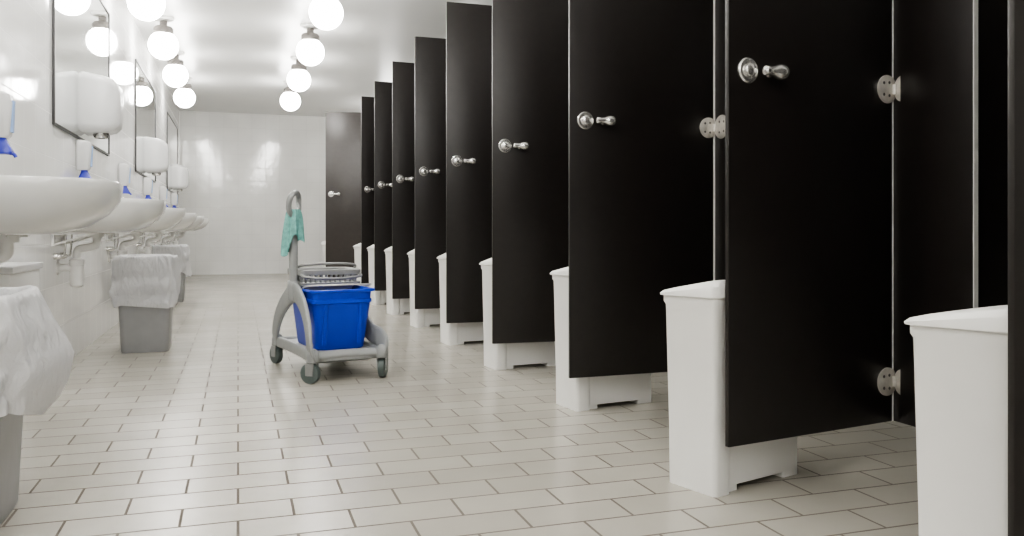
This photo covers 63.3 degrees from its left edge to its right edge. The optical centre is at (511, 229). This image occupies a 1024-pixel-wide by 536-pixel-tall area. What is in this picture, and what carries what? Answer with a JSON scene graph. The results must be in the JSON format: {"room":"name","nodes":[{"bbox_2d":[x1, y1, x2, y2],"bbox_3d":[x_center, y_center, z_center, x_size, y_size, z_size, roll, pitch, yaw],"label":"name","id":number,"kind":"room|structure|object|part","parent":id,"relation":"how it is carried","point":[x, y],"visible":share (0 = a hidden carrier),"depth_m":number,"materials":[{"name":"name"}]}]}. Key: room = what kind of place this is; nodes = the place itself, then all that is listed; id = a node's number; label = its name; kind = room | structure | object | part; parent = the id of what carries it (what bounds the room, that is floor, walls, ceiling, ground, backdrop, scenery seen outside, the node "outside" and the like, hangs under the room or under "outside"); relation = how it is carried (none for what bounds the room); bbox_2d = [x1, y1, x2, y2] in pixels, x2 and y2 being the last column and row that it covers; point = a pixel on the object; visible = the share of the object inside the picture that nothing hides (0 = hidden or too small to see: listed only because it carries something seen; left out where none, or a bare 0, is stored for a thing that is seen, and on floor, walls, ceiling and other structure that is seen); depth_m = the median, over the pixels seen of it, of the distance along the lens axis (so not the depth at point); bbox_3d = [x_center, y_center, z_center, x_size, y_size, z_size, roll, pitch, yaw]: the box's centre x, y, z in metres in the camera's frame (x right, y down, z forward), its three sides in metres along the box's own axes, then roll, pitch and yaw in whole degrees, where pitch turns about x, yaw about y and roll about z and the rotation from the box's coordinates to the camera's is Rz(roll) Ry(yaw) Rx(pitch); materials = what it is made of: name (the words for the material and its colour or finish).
{"room":"public restroom","nodes":[
{"label":"public restroom","id":0,"kind":"room"},
{"bbox_2d":[0,0,178,355],"bbox_3d":[-2.541,-0.545,4.927,0.100,2.420,15.550,0,0,-18],"label":"wall","id":1,"kind":"structure","parent":0,"point":[85,313],"depth_m":4.11,"materials":[{"name":"white tile"}]},
{"bbox_2d":[0,91,17,157],"bbox_3d":[-1.770,-0.366,2.891,0.088,0.228,0.074,0,0,-18],"label":"soap dispenser","id":2,"kind":"object","parent":1,"relation":"attached to","point":[7,103],"visible":1,"depth_m":2.87,"materials":[{"name":"white plastic"}]},
{"bbox_3d":[-1.767,-0.287,2.892,0.082,0.070,0.048,0,0,-18],"label":"push lever","id":3,"kind":"part","parent":2,"relation":"part of","materials":[{"name":"blue plastic"}]},
{"bbox_2d":[0,262,42,289],"bbox_3d":[-1.674,0.171,2.723,0.165,0.115,0.420,0,0,-18],"label":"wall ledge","id":4,"kind":"object","parent":1,"relation":"attached to","point":[12,274],"visible":0.76,"depth_m":2.69,"materials":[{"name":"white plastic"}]},
{"bbox_3d":[-1.679,0.181,2.721,0.155,0.093,0.400,0,0,-18],"label":"casing","id":5,"kind":"part","parent":4,"relation":"part of","materials":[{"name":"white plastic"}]},
{"bbox_2d":[0,175,122,262],"bbox_3d":[-1.428,0.027,2.478,0.480,0.500,0.580,0,0,-18],"label":"basin","id":6,"kind":"object","parent":1,"relation":"attached to","point":[29,205],"visible":1,"depth_m":2.29,"materials":[{"name":"white ceramic"}]},
{"bbox_2d":[52,0,109,155],"bbox_3d":[-2.403,-0.963,4.688,0.012,0.945,1.750,0,0,-18],"label":"wall mirror","id":7,"kind":"object","parent":1,"relation":"attached to","point":[80,28],"visible":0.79,"depth_m":4.35,"materials":[{"name":"silver glass"}]},
{"bbox_2d":[78,71,123,138],"bbox_3d":[-2.261,-0.678,4.582,0.201,0.349,0.270,0,0,-18],"label":"dryer","id":8,"kind":"object","parent":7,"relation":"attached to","point":[100,98],"visible":1,"depth_m":4.46,"materials":[{"name":"white plastic"}]},
{"bbox_2d":[76,140,92,178],"bbox_3d":[-2.287,-0.366,4.458,0.088,0.228,0.074,0,0,-18],"label":"soap dispenser","id":9,"kind":"object","parent":1,"relation":"attached to","point":[84,148],"visible":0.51,"depth_m":4.43,"materials":[{"name":"white plastic"}]},
{"bbox_3d":[-2.284,-0.287,4.459,0.082,0.070,0.048,0,0,-18],"label":"push lever","id":10,"kind":"part","parent":9,"relation":"part of","materials":[{"name":"blue plastic"}]},
{"bbox_2d":[51,198,165,287],"bbox_3d":[-1.944,0.027,4.045,0.480,0.500,0.580,0,0,-18],"label":"basin","id":11,"kind":"object","parent":1,"relation":"attached to","point":[130,215],"visible":0.71,"depth_m":3.91,"materials":[{"name":"white ceramic"}]},
{"bbox_2d":[118,163,131,194],"bbox_3d":[-2.804,-0.366,6.025,0.088,0.228,0.074,0,0,-18],"label":"soap dispenser","id":12,"kind":"object","parent":1,"relation":"attached to","point":[124,170],"visible":0.86,"depth_m":5.99,"materials":[{"name":"white plastic"}]},
{"bbox_3d":[-2.801,-0.287,6.026,0.082,0.070,0.048,0,0,-18],"label":"push lever","id":13,"kind":"part","parent":12,"relation":"part of","materials":[{"name":"blue plastic"}]},
{"bbox_2d":[135,59,155,182],"bbox_3d":[-3.427,-0.963,7.794,0.012,0.945,1.750,0,0,-18],"label":"wall mirror","id":14,"kind":"object","parent":1,"relation":"attached to","point":[145,93],"visible":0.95,"depth_m":7.45,"materials":[{"name":"silver glass"}]},
{"bbox_2d":[144,136,168,175],"bbox_3d":[-3.285,-0.678,7.688,0.201,0.349,0.270,0,0,-18],"label":"dryer","id":15,"kind":"object","parent":14,"relation":"attached to","point":[156,151],"visible":1,"depth_m":7.57,"materials":[{"name":"white plastic"}]},
{"bbox_2d":[105,197,185,261],"bbox_3d":[-2.461,0.027,5.612,0.480,0.500,0.580,0,0,-18],"label":"basin","id":16,"kind":"object","parent":1,"relation":"attached to","point":[172,217],"visible":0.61,"depth_m":5.50,"materials":[{"name":"white ceramic"}]},
{"bbox_2d":[143,177,152,198],"bbox_3d":[-3.320,-0.366,7.592,0.088,0.228,0.074,0,0,-18],"label":"soap dispenser","id":17,"kind":"object","parent":1,"relation":"attached to","point":[147,181],"visible":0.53,"depth_m":7.56,"materials":[{"name":"white plastic"}]},
{"bbox_2d":[159,186,167,206],"bbox_3d":[-3.837,-0.366,9.159,0.088,0.228,0.074,0,0,-18],"label":"soap dispenser","id":18,"kind":"object","parent":1,"relation":"attached to","point":[162,189],"visible":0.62,"depth_m":9.12,"materials":[{"name":"white plastic"}]},
{"bbox_2d":[136,213,196,253],"bbox_3d":[-2.978,0.027,7.179,0.480,0.500,0.580,0,0,-18],"label":"basin","id":19,"kind":"object","parent":1,"relation":"attached to","point":[189,219],"visible":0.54,"depth_m":7.10,"materials":[{"name":"white ceramic"}]},
{"bbox_2d":[167,112,177,194],"bbox_3d":[-4.451,-0.963,10.899,0.012,0.945,1.750,0,0,-18],"label":"wall mirror","id":20,"kind":"object","parent":1,"relation":"attached to","point":[172,130],"visible":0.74,"depth_m":10.70,"materials":[{"name":"silver glass"}]},
{"bbox_2d":[171,164,188,190],"bbox_3d":[-4.309,-0.678,10.793,0.201,0.349,0.270,0,0,-18],"label":"dryer","id":21,"kind":"object","parent":20,"relation":"attached to","point":[179,173],"visible":1,"depth_m":10.67,"materials":[{"name":"white plastic"}]},
{"bbox_2d":[171,193,177,207],"bbox_3d":[-4.354,-0.366,10.726,0.088,0.228,0.074,0,0,-18],"label":"soap dispenser","id":22,"kind":"object","parent":1,"relation":"attached to","point":[174,197],"visible":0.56,"depth_m":10.69,"materials":[{"name":"white plastic"}]},
{"bbox_2d":[154,216,203,244],"bbox_3d":[-3.494,0.027,8.746,0.480,0.500,0.580,0,0,-18],"label":"basin","id":23,"kind":"object","parent":1,"relation":"attached to","point":[200,219],"visible":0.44,"depth_m":8.67,"materials":[{"name":"white ceramic"}]},
{"bbox_2d":[167,218,208,244],"bbox_3d":[-4.011,0.027,10.313,0.480,0.500,0.580,0,0,-18],"label":"basin","id":24,"kind":"object","parent":1,"relation":"attached to","point":[206,220],"visible":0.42,"depth_m":10.24,"materials":[{"name":"white ceramic"}]},
{"bbox_2d":[179,111,325,274],"bbox_3d":[-2.956,-0.545,12.924,4.120,2.420,0.100,0,0,-18],"label":"wall","id":25,"kind":"structure","parent":0,"point":[243,168],"depth_m":12.54,"materials":[{"name":"white tile"}]},
{"bbox_2d":[125,0,491,116],"bbox_3d":[-0.537,-1.805,5.588,4.320,0.100,15.550,0,0,-18],"label":"ceiling","id":26,"kind":"structure","parent":0,"point":[237,55],"depth_m":7.90,"materials":[{"name":"paint"}]},
{"bbox_2d":[127,0,164,20],"bbox_3d":[-2.456,-1.581,5.582,0.236,0.348,0.236,0,0,-18],"label":"globe lamp","id":27,"kind":"object","parent":26,"relation":"attached to","point":[145,10],"visible":1,"depth_m":5.51,"materials":[{"name":"white glass"}]},
{"bbox_2d":[148,15,178,59],"bbox_3d":[-2.879,-1.581,6.864,0.236,0.348,0.236,0,0,-18],"label":"globe lamp","id":28,"kind":"object","parent":26,"relation":"attached to","point":[162,44],"visible":0.96,"depth_m":6.79,"materials":[{"name":"white glass"}]},
{"bbox_3d":[-2.879,-1.525,6.864,0.236,0.236,0.236,0,0,-18],"label":"globe","id":29,"kind":"part","parent":28,"relation":"part of","materials":[{"name":"white glass"}]},
{"bbox_2d":[163,51,187,86],"bbox_3d":[-3.317,-1.581,8.193,0.236,0.348,0.236,0,0,-18],"label":"globe lamp","id":30,"kind":"object","parent":26,"relation":"attached to","point":[175,74],"visible":0.94,"depth_m":8.12,"materials":[{"name":"white glass"}]},
{"bbox_3d":[-3.317,-1.525,8.193,0.236,0.236,0.236,0,0,-18],"label":"globe","id":31,"kind":"part","parent":30,"relation":"part of","materials":[{"name":"white glass"}]},
{"bbox_2d":[174,77,194,107],"bbox_3d":[-3.772,-1.581,9.570,0.236,0.348,0.236,0,0,-18],"label":"globe lamp","id":32,"kind":"object","parent":26,"relation":"attached to","point":[184,97],"visible":0.88,"depth_m":9.50,"materials":[{"name":"white glass"}]},
{"bbox_3d":[-3.772,-1.525,9.570,0.236,0.236,0.236,0,0,-18],"label":"globe","id":33,"kind":"part","parent":32,"relation":"part of","materials":[{"name":"white glass"}]},
{"bbox_2d":[280,80,300,110],"bbox_3d":[-2.620,-1.581,9.824,0.236,0.348,0.236,0,0,-18],"label":"globe lamp","id":34,"kind":"object","parent":26,"relation":"attached to","point":[290,100],"visible":0.88,"depth_m":9.75,"materials":[{"name":"white glass"}]},
{"bbox_3d":[-2.620,-1.525,9.824,0.236,0.236,0.236,0,0,-18],"label":"globe","id":35,"kind":"part","parent":34,"relation":"part of","materials":[{"name":"white glass"}]},
{"bbox_2d":[287,56,310,91],"bbox_3d":[-2.166,-1.581,8.447,0.236,0.348,0.236,0,0,-18],"label":"globe lamp","id":36,"kind":"object","parent":26,"relation":"attached to","point":[298,78],"visible":0.93,"depth_m":8.37,"materials":[{"name":"white glass"}]},
{"bbox_3d":[-2.166,-1.525,8.447,0.236,0.236,0.236,0,0,-18],"label":"globe","id":37,"kind":"part","parent":36,"relation":"part of","materials":[{"name":"white glass"}]},
{"bbox_2d":[296,23,323,65],"bbox_3d":[-1.728,-1.581,7.117,0.236,0.348,0.236,0,0,-18],"label":"globe lamp","id":38,"kind":"object","parent":26,"relation":"attached to","point":[309,50],"visible":0.98,"depth_m":7.04,"materials":[{"name":"white glass"}]},
{"bbox_3d":[-1.728,-1.525,7.117,0.236,0.236,0.236,0,0,-18],"label":"globe","id":39,"kind":"part","parent":38,"relation":"part of","materials":[{"name":"white glass"}]},
{"bbox_2d":[309,0,342,29],"bbox_3d":[-1.305,-1.581,5.835,0.236,0.348,0.236,0,0,-18],"label":"globe lamp","id":40,"kind":"object","parent":26,"relation":"attached to","point":[324,14],"visible":1,"depth_m":5.75,"materials":[{"name":"white glass"}]},
{"bbox_2d":[0,273,918,535],"bbox_3d":[-0.537,0.715,5.588,4.320,0.100,15.550,0,0,-18],"label":"floor","id":41,"kind":"structure","parent":0,"point":[205,435],"depth_m":2.47,"materials":[{"name":"tile"}]},
{"bbox_2d":[0,285,73,524],"bbox_3d":[-1.256,0.401,1.900,0.398,0.529,0.390,0,0,-18],"label":"waste bin","id":42,"kind":"object","parent":41,"relation":"on","point":[36,355],"visible":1,"depth_m":1.89,"materials":[{"name":"grey plastic"}]},
{"bbox_2d":[109,254,180,352],"bbox_3d":[-2.029,0.400,4.619,0.339,0.529,0.356,0,0,-18],"label":"waste bin","id":43,"kind":"object","parent":41,"relation":"on","point":[145,288],"visible":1,"depth_m":4.48,"materials":[{"name":"grey plastic"}]},
{"bbox_2d":[151,244,191,301],"bbox_3d":[-3.188,0.400,7.748,0.366,0.529,0.345,0,0,-18],"label":"waste bin","id":44,"kind":"object","parent":41,"relation":"on","point":[182,250],"visible":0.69,"depth_m":7.63,"materials":[{"name":"grey plastic"}]},
{"bbox_2d":[321,241,325,276],"bbox_3d":[-1.943,0.395,9.349,0.385,0.539,0.205,0,0,-10],"label":"bin","id":45,"kind":"object","parent":41,"relation":"on","point":[323,243],"visible":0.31,"depth_m":9.23,"materials":[{"name":"white plastic"}]},
{"bbox_2d":[269,190,388,383],"bbox_3d":[-0.886,0.240,3.951,0.408,0.850,0.727,0,0,-29],"label":"trolley","id":46,"kind":"object","parent":41,"relation":"on","point":[333,321],"visible":0.98,"depth_m":3.76,"materials":[{"name":"grey plastic"}]},
{"bbox_2d":[281,209,304,256],"bbox_3d":[-1.011,0.017,3.868,0.101,0.225,0.102,0,0,29],"label":"cleaning cloth","id":47,"kind":"object","parent":46,"relation":"hanging from","point":[294,225],"visible":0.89,"depth_m":3.84,"materials":[{"name":"teal fabric"}]},
{"bbox_3d":[-1.015,0.072,3.866,0.073,0.516,0.214,0,0,-16],"label":"push handle","id":48,"kind":"part","parent":46,"relation":"part of","materials":[{"name":"grey plastic"}]},
{"bbox_3d":[-0.796,0.265,3.799,0.313,0.047,0.214,0,0,-29],"label":"bail handle","id":49,"kind":"part","parent":46,"relation":"part of","materials":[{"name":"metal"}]},
{"bbox_2d":[326,112,360,276],"bbox_3d":[-0.838,-0.319,9.193,2.419,1.967,0.314,0,0,-8],"label":"stall","id":50,"kind":"object","parent":41,"relation":"on","point":[343,129],"visible":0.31,"depth_m":9.18,"materials":[{"name":"black laminate"}]},
{"bbox_3d":[-1.956,-0.395,9.156,0.141,0.064,0.049,0,0,12],"label":"latch knob","id":51,"kind":"part","parent":50,"relation":"part of","materials":[{"name":"silver metal"}]},
{"bbox_2d":[353,243,368,286],"bbox_3d":[-1.383,0.395,8.338,0.385,0.539,0.205,0,0,-32],"label":"bin","id":52,"kind":"object","parent":41,"relation":"on","point":[357,248],"visible":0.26,"depth_m":8.22,"materials":[{"name":"white plastic"}]},
{"bbox_2d":[361,96,373,282],"bbox_3d":[-0.437,-0.319,8.409,2.159,1.967,0.279,0,0,-18],"label":"stall","id":53,"kind":"object","parent":41,"relation":"on","point":[367,103],"visible":0.21,"depth_m":8.11,"materials":[{"name":"black laminate"}]},
{"bbox_3d":[-1.372,-0.395,8.122,0.141,0.064,0.049,0,0,-11],"label":"latch knob","id":54,"kind":"part","parent":53,"relation":"part of","materials":[{"name":"silver metal"}]},
{"bbox_2d":[367,245,386,304],"bbox_3d":[-1.103,0.395,7.514,0.385,0.539,0.205,0,0,-28],"label":"bin","id":55,"kind":"object","parent":41,"relation":"on","point":[378,297],"visible":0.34,"depth_m":7.41,"materials":[{"name":"white plastic"}]},
{"bbox_2d":[374,81,391,290],"bbox_3d":[-0.155,-0.319,7.543,2.166,1.967,0.280,0,0,-18],"label":"stall","id":56,"kind":"object","parent":41,"relation":"on","point":[382,91],"visible":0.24,"depth_m":7.29,"materials":[{"name":"black laminate"}]},
{"bbox_3d":[-1.106,-0.395,7.291,0.141,0.064,0.049,0,0,-7],"label":"latch knob","id":57,"kind":"part","parent":56,"relation":"part of","materials":[{"name":"silver metal"}]},
{"bbox_2d":[384,246,409,314],"bbox_3d":[-0.816,0.395,6.655,0.385,0.539,0.205,0,0,-26],"label":"bin","id":58,"kind":"object","parent":41,"relation":"on","point":[394,306],"visible":0.35,"depth_m":6.56,"materials":[{"name":"white plastic"}]},
{"bbox_3d":[-0.816,0.149,6.655,0.385,0.046,0.205,0,0,-26],"label":"lid","id":59,"kind":"part","parent":58,"relation":"part of","materials":[{"name":"white plastic"}]},
{"bbox_2d":[392,61,414,298],"bbox_3d":[0.130,-0.319,6.677,2.167,1.967,0.280,0,0,-18],"label":"stall","id":60,"kind":"object","parent":41,"relation":"on","point":[403,73],"visible":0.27,"depth_m":6.44,"materials":[{"name":"black laminate"}]},
{"bbox_3d":[-0.826,-0.395,6.437,0.141,0.064,0.049,0,0,-5],"label":"latch knob","id":61,"kind":"part","parent":60,"relation":"part of","materials":[{"name":"silver metal"}]},
{"bbox_2d":[407,249,439,327],"bbox_3d":[-0.524,0.395,5.805,0.385,0.539,0.205,0,0,-23],"label":"bin","id":62,"kind":"object","parent":41,"relation":"on","point":[418,318],"visible":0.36,"depth_m":5.72,"materials":[{"name":"white plastic"}]},
{"bbox_3d":[-0.524,0.149,5.805,0.385,0.046,0.205,0,0,-23],"label":"lid","id":63,"kind":"part","parent":62,"relation":"part of","materials":[{"name":"white plastic"}]},
{"bbox_2d":[415,36,445,308],"bbox_3d":[0.415,-0.319,5.811,2.169,1.967,0.282,0,0,-18],"label":"stall","id":64,"kind":"object","parent":41,"relation":"on","point":[430,53],"visible":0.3,"depth_m":5.62,"materials":[{"name":"black laminate"}]},
{"bbox_3d":[-0.555,-0.395,5.604,0.141,0.064,0.049,0,0,-1],"label":"latch knob","id":65,"kind":"part","parent":64,"relation":"part of","materials":[{"name":"silver metal"}]},
{"bbox_2d":[437,253,483,344],"bbox_3d":[-0.238,0.395,4.936,0.385,0.539,0.205,0,0,-23],"label":"bin","id":66,"kind":"object","parent":41,"relation":"on","point":[450,333],"visible":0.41,"depth_m":4.86,"materials":[{"name":"white plastic"}]},
{"bbox_3d":[-0.238,0.149,4.936,0.385,0.046,0.205,0,0,-23],"label":"lid","id":67,"kind":"part","parent":66,"relation":"part of","materials":[{"name":"white plastic"}]},
{"bbox_2d":[446,2,491,322],"bbox_3d":[0.697,-0.319,4.954,2.169,1.967,0.301,0,0,-18],"label":"stall","id":68,"kind":"object","parent":41,"relation":"on","point":[468,26],"visible":0.25,"depth_m":4.77,"materials":[{"name":"black laminate"}]},
{"bbox_3d":[-0.276,-0.395,4.755,0.141,0.064,0.049,0,0,1],"label":"latch knob","id":69,"kind":"part","parent":68,"relation":"part of","materials":[{"name":"silver metal"}]},
{"bbox_2d":[479,258,555,369],"bbox_3d":[0.049,0.395,4.083,0.385,0.539,0.205,0,0,-23],"label":"bin","id":70,"kind":"object","parent":41,"relation":"on","point":[503,356],"visible":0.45,"depth_m":4.01,"materials":[{"name":"white plastic"}]},
{"bbox_3d":[0.049,0.149,4.083,0.385,0.046,0.205,0,0,-23],"label":"lid","id":71,"kind":"part","parent":70,"relation":"part of","materials":[{"name":"white plastic"}]},
{"bbox_2d":[492,0,568,343],"bbox_3d":[0.995,-0.319,4.003,2.186,1.967,0.277,0,0,-9],"label":"stall","id":72,"kind":"object","parent":41,"relation":"on","point":[530,38],"visible":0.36,"depth_m":3.93,"materials":[{"name":"black laminate"}]},
{"bbox_3d":[0.007,-0.395,3.897,0.141,0.064,0.049,0,0,2],"label":"latch knob","id":73,"kind":"part","parent":72,"relation":"part of","materials":[{"name":"silver metal"}]},
{"bbox_2d":[550,267,650,410],"bbox_3d":[0.355,0.395,3.193,0.385,0.539,0.205,0,0,-26],"label":"bin","id":74,"kind":"object","parent":41,"relation":"on","point":[576,394],"visible":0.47,"depth_m":3.13,"materials":[{"name":"white plastic"}]},
{"bbox_3d":[0.355,0.149,3.193,0.385,0.046,0.205,0,0,-26],"label":"lid","id":75,"kind":"part","parent":74,"relation":"part of","materials":[{"name":"white plastic"}]},
{"bbox_2d":[569,0,724,377],"bbox_3d":[1.272,-0.319,3.212,2.169,1.967,0.281,0,0,-18],"label":"stall","id":76,"kind":"object","parent":41,"relation":"on","point":[647,77],"visible":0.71,"depth_m":3.07,"materials":[{"name":"black laminate"}]},
{"bbox_3d":[0.304,-0.395,3.001,0.141,0.064,0.049,0,0,-2],"label":"latch knob","id":77,"kind":"part","parent":76,"relation":"part of","materials":[{"name":"silver metal"}]},
{"bbox_2d":[660,280,796,496],"bbox_3d":[0.600,0.395,2.227,0.385,0.539,0.205,0,0,-34],"label":"bin","id":78,"kind":"object","parent":41,"relation":"on","point":[700,460],"visible":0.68,"depth_m":2.12,"materials":[{"name":"white plastic"}]},
{"bbox_3d":[0.600,0.149,2.227,0.385,0.046,0.205,0,0,-34],"label":"lid","id":79,"kind":"part","parent":78,"relation":"part of","materials":[{"name":"white plastic"}]},
{"bbox_2d":[725,0,1007,446],"bbox_3d":[1.561,-0.319,2.346,2.161,1.967,0.279,0,0,-18],"label":"stall","id":80,"kind":"object","parent":41,"relation":"on","point":[866,141],"visible":0.96,"depth_m":2.15,"materials":[{"name":"black laminate"}]},
{"bbox_3d":[0.622,-0.395,2.067,0.141,0.064,0.049,0,0,-10],"label":"latch knob","id":81,"kind":"part","parent":80,"relation":"part of","materials":[{"name":"silver metal"}]},
{"bbox_3d":[0.791,-0.385,2.179,0.600,1.834,0.013,0,0,-28],"label":"stall door","id":82,"kind":"part","parent":80,"relation":"part of","materials":[{"name":"black laminate"}]},
{"bbox_2d":[904,305,1007,535],"bbox_3d":[0.921,0.395,1.527,0.385,0.539,0.205,0,0,-32],"label":"bin","id":83,"kind":"object","parent":41,"relation":"on","point":[961,356],"visible":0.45,"depth_m":1.43,"materials":[{"name":"white plastic"}]},
{"bbox_3d":[0.921,0.149,1.527,0.385,0.046,0.205,0,0,-32],"label":"lid","id":84,"kind":"part","parent":83,"relation":"part of","materials":[{"name":"white plastic"}]},
{"bbox_2d":[1008,0,1023,535],"bbox_3d":[1.840,-0.319,1.490,2.169,1.967,0.301,0,0,-18],"label":"stall","id":85,"kind":"object","parent":41,"relation":"on","point":[1015,7],"visible":1,"depth_m":1.28,"materials":[{"name":"black laminate"}]}
]}

